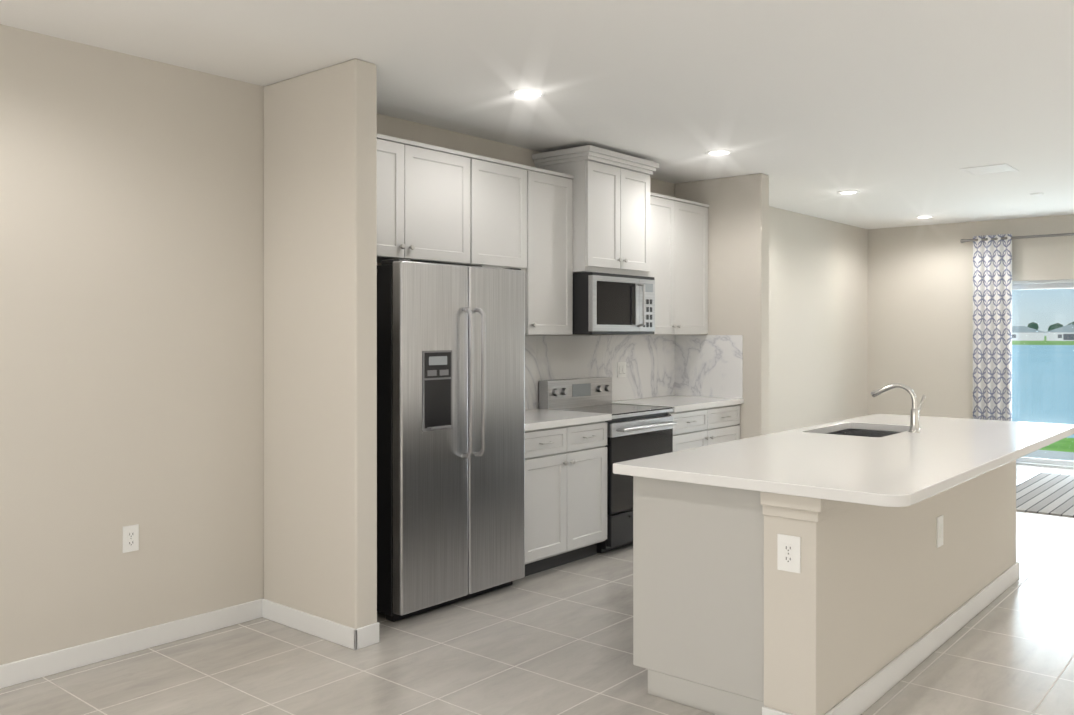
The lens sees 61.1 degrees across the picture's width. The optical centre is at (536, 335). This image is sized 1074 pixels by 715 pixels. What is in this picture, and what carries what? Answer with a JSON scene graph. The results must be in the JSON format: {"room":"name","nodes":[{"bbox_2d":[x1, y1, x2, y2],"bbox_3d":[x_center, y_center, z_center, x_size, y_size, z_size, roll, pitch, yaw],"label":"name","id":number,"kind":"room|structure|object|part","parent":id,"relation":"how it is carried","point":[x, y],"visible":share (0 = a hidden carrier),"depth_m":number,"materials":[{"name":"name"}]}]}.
{"room":"kitchen","nodes":[
{"label":"kitchen","id":0,"kind":"room"},
{"bbox_2d":[264,59,376,628],"bbox_3d":[-1.077,0.084,4.472,0.750,2.720,0.130,0,0,40],"label":"wall","id":1,"kind":"structure","parent":0,"point":[320,342],"depth_m":4.34,"materials":[{"name":"beige paint"}]},
{"bbox_2d":[260,598,363,649],"bbox_3d":[-1.108,1.396,4.407,0.733,0.095,0.013,0,0,40],"label":"baseboard","id":2,"kind":"structure","parent":1,"relation":"attached to","point":[340,634],"depth_m":4.37,"materials":[{"name":"white wood"}]},
{"bbox_2d":[0,24,867,664],"bbox_3d":[-0.650,0.080,5.675,0.150,2.720,14.660,0,0,40],"label":"wall","id":3,"kind":"structure","parent":0,"point":[130,290],"depth_m":4.19,"materials":[{"name":"beige paint"}]},
{"bbox_2d":[0,599,259,688],"bbox_3d":[-3.311,1.402,2.402,0.013,0.095,5.920,0,0,40],"label":"baseboard","id":4,"kind":"structure","parent":3,"relation":"attached to","point":[37,667],"depth_m":4.10,"materials":[{"name":"white"}]},
{"bbox_2d":[123,524,138,552],"bbox_3d":[-1.848,0.924,4.136,0.008,0.118,0.072,0,0,40],"label":"outlet","id":5,"kind":"object","parent":3,"relation":"attached to","point":[130,538],"visible":1,"depth_m":4.13,"materials":[{"name":"white plastic"}]},
{"bbox_2d":[377,133,472,265],"bbox_3d":[-0.845,-0.743,5.067,0.327,0.650,1.033,0,0,40],"label":"upper cabinet","id":6,"kind":"object","parent":3,"relation":"attached to","point":[425,191],"depth_m":5.08,"materials":[{"name":"white paint"}]},
{"bbox_2d":[473,154,528,272],"bbox_3d":[-0.349,-0.745,5.655,0.327,0.650,0.507,0,0,40],"label":"upper cabinet","id":7,"kind":"object","parent":3,"relation":"attached to","point":[500,187],"depth_m":5.56,"materials":[{"name":"white paint"}]},
{"bbox_2d":[525,165,576,336],"bbox_3d":[-0.032,-0.537,6.030,0.327,1.068,0.463,0,0,40],"label":"upper cabinet","id":8,"kind":"object","parent":3,"relation":"attached to","point":[550,223],"depth_m":5.93,"materials":[{"name":"white paint"}]},
{"bbox_2d":[534,153,652,276],"bbox_3d":[0.409,-0.808,6.460,0.447,0.763,0.760,0,0,40],"label":"upper cabinet","id":9,"kind":"object","parent":3,"relation":"attached to","point":[613,200],"depth_m":6.24,"materials":[{"name":"white paint"}]},
{"bbox_2d":[573,272,654,333],"bbox_3d":[0.447,-0.214,6.429,0.545,0.412,0.754,0,0,40],"label":"microwave","id":10,"kind":"object","parent":9,"relation":"attached to","point":[606,303],"visible":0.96,"depth_m":6.19,"materials":[{"name":"silver metal"}]},
{"bbox_2d":[617,362,625,376],"bbox_3d":[0.661,0.267,7.081,0.009,0.118,0.115,0,0,40],"label":"outlet","id":11,"kind":"object","parent":3,"relation":"attached to","point":[621,369],"visible":1,"depth_m":7.07,"materials":[{"name":"white plastic"}]},
{"bbox_2d":[597,193,708,336],"bbox_3d":[0.949,-0.540,7.193,0.327,1.068,1.044,0,0,40],"label":"upper cabinet","id":12,"kind":"object","parent":3,"relation":"attached to","point":[680,226],"depth_m":7.16,"materials":[{"name":"white paint"}]},
{"bbox_2d":[0,464,1073,714],"bbox_3d":[1.661,1.506,3.727,6.200,0.120,14.660,0,0,40],"label":"floor","id":13,"kind":"structure","parent":0,"point":[558,640],"depth_m":3.99,"materials":[{"name":"tile"}]},
{"bbox_2d":[377,259,524,621],"bbox_3d":[-0.585,0.529,5.045,0.704,1.825,0.940,0,0,40],"label":"fridge","id":14,"kind":"object","parent":13,"relation":"on","point":[450,434],"visible":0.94,"depth_m":4.75,"materials":[{"name":"silver metal"}]},
{"bbox_2d":[524,421,606,576],"bbox_3d":[-0.051,0.995,5.787,0.617,0.890,0.857,0,0,40],"label":"base cabinet","id":15,"kind":"object","parent":13,"relation":"on","point":[566,467],"depth_m":5.58,"materials":[{"name":"white paint"}]},
{"bbox_2d":[525,409,611,432],"bbox_3d":[-0.040,0.530,5.776,0.647,0.040,0.863,0,0,40],"label":"countertop","id":16,"kind":"structure","parent":15,"relation":"on","point":[534,418],"depth_m":5.69,"materials":[{"name":"white stone"}]},
{"bbox_2d":[539,377,676,552],"bbox_3d":[0.516,0.876,6.374,0.682,1.125,0.760,0,0,40],"label":"range","id":17,"kind":"object","parent":13,"relation":"on","point":[637,431],"visible":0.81,"depth_m":6.20,"materials":[{"name":"silver metal"}]},
{"bbox_2d":[668,405,739,451],"bbox_3d":[1.060,0.992,7.103,0.617,0.890,1.044,0,0,40],"label":"base cabinet","id":18,"kind":"object","parent":13,"relation":"on","point":[696,428],"depth_m":6.88,"materials":[{"name":"white paint"}]},
{"bbox_2d":[612,393,743,412],"bbox_3d":[1.072,0.527,7.092,0.647,0.040,1.048,0,0,40],"label":"countertop","id":19,"kind":"structure","parent":18,"relation":"on","point":[680,404],"depth_m":6.97,"materials":[{"name":"white stone"}]},
{"bbox_2d":[629,463,1018,714],"bbox_3d":[1.614,1.000,4.524,0.818,0.888,2.936,0,0,40],"label":"kitchen island","id":20,"kind":"object","parent":13,"relation":"on","point":[857,566],"depth_m":3.52,"materials":[{"name":"beige paint"}]},
{"bbox_2d":[777,533,800,573],"bbox_3d":[0.896,0.777,3.238,0.085,0.128,0.008,0,0,40],"label":"outlet","id":21,"kind":"object","parent":20,"relation":"attached to","point":[788,544],"depth_m":3.24,"materials":[{"name":"white plastic"}]},
{"bbox_2d":[613,415,1073,510],"bbox_3d":[1.697,0.534,4.426,1.150,0.040,2.980,0,0,40],"label":"island countertop","id":22,"kind":"structure","parent":20,"relation":"on","point":[903,469],"depth_m":3.78,"materials":[{"name":"white stone"}]},
{"bbox_2d":[829,427,896,434],"bbox_3d":[1.783,0.652,4.969,0.444,0.224,0.724,0,0,40],"label":"sink","id":23,"kind":"object","parent":22,"relation":"in","point":[840,430],"depth_m":5.28,"materials":[{"name":"silver metal"}]},
{"bbox_2d":[871,383,925,430],"bbox_3d":[1.947,0.384,4.907,0.260,0.258,0.137,0,0,40],"label":"faucet","id":24,"kind":"object","parent":22,"relation":"on","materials":[{"name":"silver metal"}]},
{"bbox_3d":[1.883,0.914,4.244,0.009,0.140,0.085,0,0,40],"label":"plate","id":25,"kind":"part","parent":20,"relation":"part of","materials":[{"name":"white plastic"}]},
{"bbox_2d":[1016,472,1073,516],"bbox_3d":[4.889,1.427,8.160,1.110,0.011,2.340,0,0,40],"label":"rug","id":26,"kind":"object","parent":13,"relation":"on","point":[1048,493],"visible":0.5,"depth_m":8.12,"materials":[{"name":"grey fabric"}]},
{"bbox_2d":[0,0,1073,228],"bbox_3d":[1.661,-1.334,3.719,6.200,0.120,14.660,0,0,40],"label":"ceiling","id":27,"kind":"structure","parent":0,"point":[897,113],"depth_m":4.45,"materials":[{"name":"white paint"}]},
{"bbox_2d":[510,88,545,98],"bbox_3d":[-0.048,-1.273,4.796,0.194,0.009,0.194,0,0,40],"label":"recessed light","id":28,"kind":"object","parent":27,"relation":"in","point":[527,93],"visible":0.98,"depth_m":4.79,"materials":[{"name":"white"}]},
{"bbox_2d":[705,149,732,155],"bbox_3d":[1.275,-1.277,6.362,0.194,0.009,0.194,0,0,40],"label":"recessed light","id":29,"kind":"object","parent":27,"relation":"in","point":[721,152],"visible":0.96,"depth_m":6.36,"materials":[{"name":"white"}]},
{"bbox_2d":[837,190,858,193],"bbox_3d":[2.792,-1.282,8.157,0.194,0.009,0.194,0,0,40],"label":"recessed light","id":30,"kind":"object","parent":27,"relation":"in","point":[848,192],"visible":1,"depth_m":8.14,"materials":[{"name":"white"}]},
{"bbox_2d":[915,216,933,218],"bbox_3d":[4.221,-1.286,9.895,0.194,0.009,0.194,0,0,40],"label":"recessed light","id":31,"kind":"object","parent":27,"relation":"in","point":[921,217],"visible":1,"depth_m":9.90,"materials":[{"name":"white"}]},
{"bbox_2d":[959,163,1018,175],"bbox_3d":[3.493,-1.280,7.028,0.330,0.006,0.380,0,0,40],"label":"ceiling vent","id":32,"kind":"object","parent":27,"relation":"in","point":[990,169],"visible":1,"depth_m":7.01,"materials":[{"name":"white metal"}]},
{"bbox_2d":[1030,193,1043,195],"bbox_3d":[4.536,-1.280,8.254,0.109,0.013,0.109,0,0,40],"label":"disc","id":33,"kind":"object","parent":27,"relation":"attached to","point":[1034,194],"visible":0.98,"depth_m":8.23,"materials":[{"name":"white"}]},
{"bbox_2d":[675,173,768,438],"bbox_3d":[1.513,0.075,7.500,0.800,2.720,0.140,0,0,40],"label":"wall","id":34,"kind":"structure","parent":0,"point":[738,255],"depth_m":7.29,"materials":[{"name":"beige paint"}]},
{"bbox_2d":[868,214,1073,418],"bbox_3d":[6.342,0.071,9.265,5.900,2.720,0.150,0,0,40],"label":"wall","id":35,"kind":"structure","parent":0,"point":[920,311],"depth_m":10.61,"materials":[{"name":"beige paint"}]},
{"bbox_2d":[960,233,1073,420],"bbox_3d":[5.734,0.147,9.599,2.368,2.525,0.124,0,0,40],"label":"curtain","id":36,"kind":"object","parent":35,"relation":"attached to","point":[992,327],"visible":0.88,"depth_m":10.12,"materials":[{"name":"grey fabric"}]},
{"bbox_3d":[5.067,0.146,10.124,0.403,2.525,0.067,0,0,40],"label":"curtain panel","id":37,"kind":"part","parent":36,"relation":"part of","materials":[{"name":"fabric"}]},
{"bbox_2d":[1012,279,1073,468],"bbox_3d":[5.872,0.415,9.662,1.710,2.030,0.112,0,0,40],"label":"sliding glass door","id":38,"kind":"structure","parent":35,"relation":"in","point":[1068,284],"depth_m":9.94,"materials":[{"name":"clear glass"}]},
{"label":"outside","id":39,"kind":"structure","parent":0,"visible":0},
{"bbox_2d":[1012,345,1073,437],"bbox_3d":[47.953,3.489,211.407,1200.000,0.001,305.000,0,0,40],"label":"lake","id":40,"kind":"structure","parent":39,"point":[1021,380],"depth_m":71.49,"materials":[{"name":"liquid"}]},
{"bbox_2d":[1023,450,1073,460],"bbox_3d":[6.857,1.498,10.111,15.000,0.060,1.780,0,0,40],"label":"patio","id":41,"kind":"structure","parent":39,"point":[1043,454],"depth_m":11.09,"materials":[{"name":"concrete"}]},
{"bbox_2d":[1039,438,1073,451],"bbox_3d":[9.617,2.704,26.554,140.000,2.520,26.900,0,0,40],"label":"lawn","id":42,"kind":"structure","parent":39,"point":[1067,441],"depth_m":16.13,"materials":[{"name":"green plant"}]},
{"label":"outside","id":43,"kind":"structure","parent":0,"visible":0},
{"bbox_2d":[1012,336,1073,344],"bbox_3d":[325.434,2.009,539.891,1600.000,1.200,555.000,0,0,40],"label":"shore","id":44,"kind":"structure","parent":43,"point":[1044,342],"depth_m":310.92,"materials":[{"name":"green plant"}]},
{"bbox_2d":[1012,325,1073,340],"bbox_3d":[175.653,-1.079,344.376,484.880,6.025,19.656,0,0,40],"label":"houses","id":45,"kind":"structure","parent":44,"relation":"on","point":[1055,336],"depth_m":332.07},
{"bbox_2d":[1027,322,1073,330],"bbox_3d":[166.695,-2.100,370.534,496.022,8.723,75.094,0,0,40],"label":"trees","id":46,"kind":"object","parent":44,"relation":"on","point":[1031,325],"depth_m":365.23,"materials":[{"name":"green plant"}]}
]}

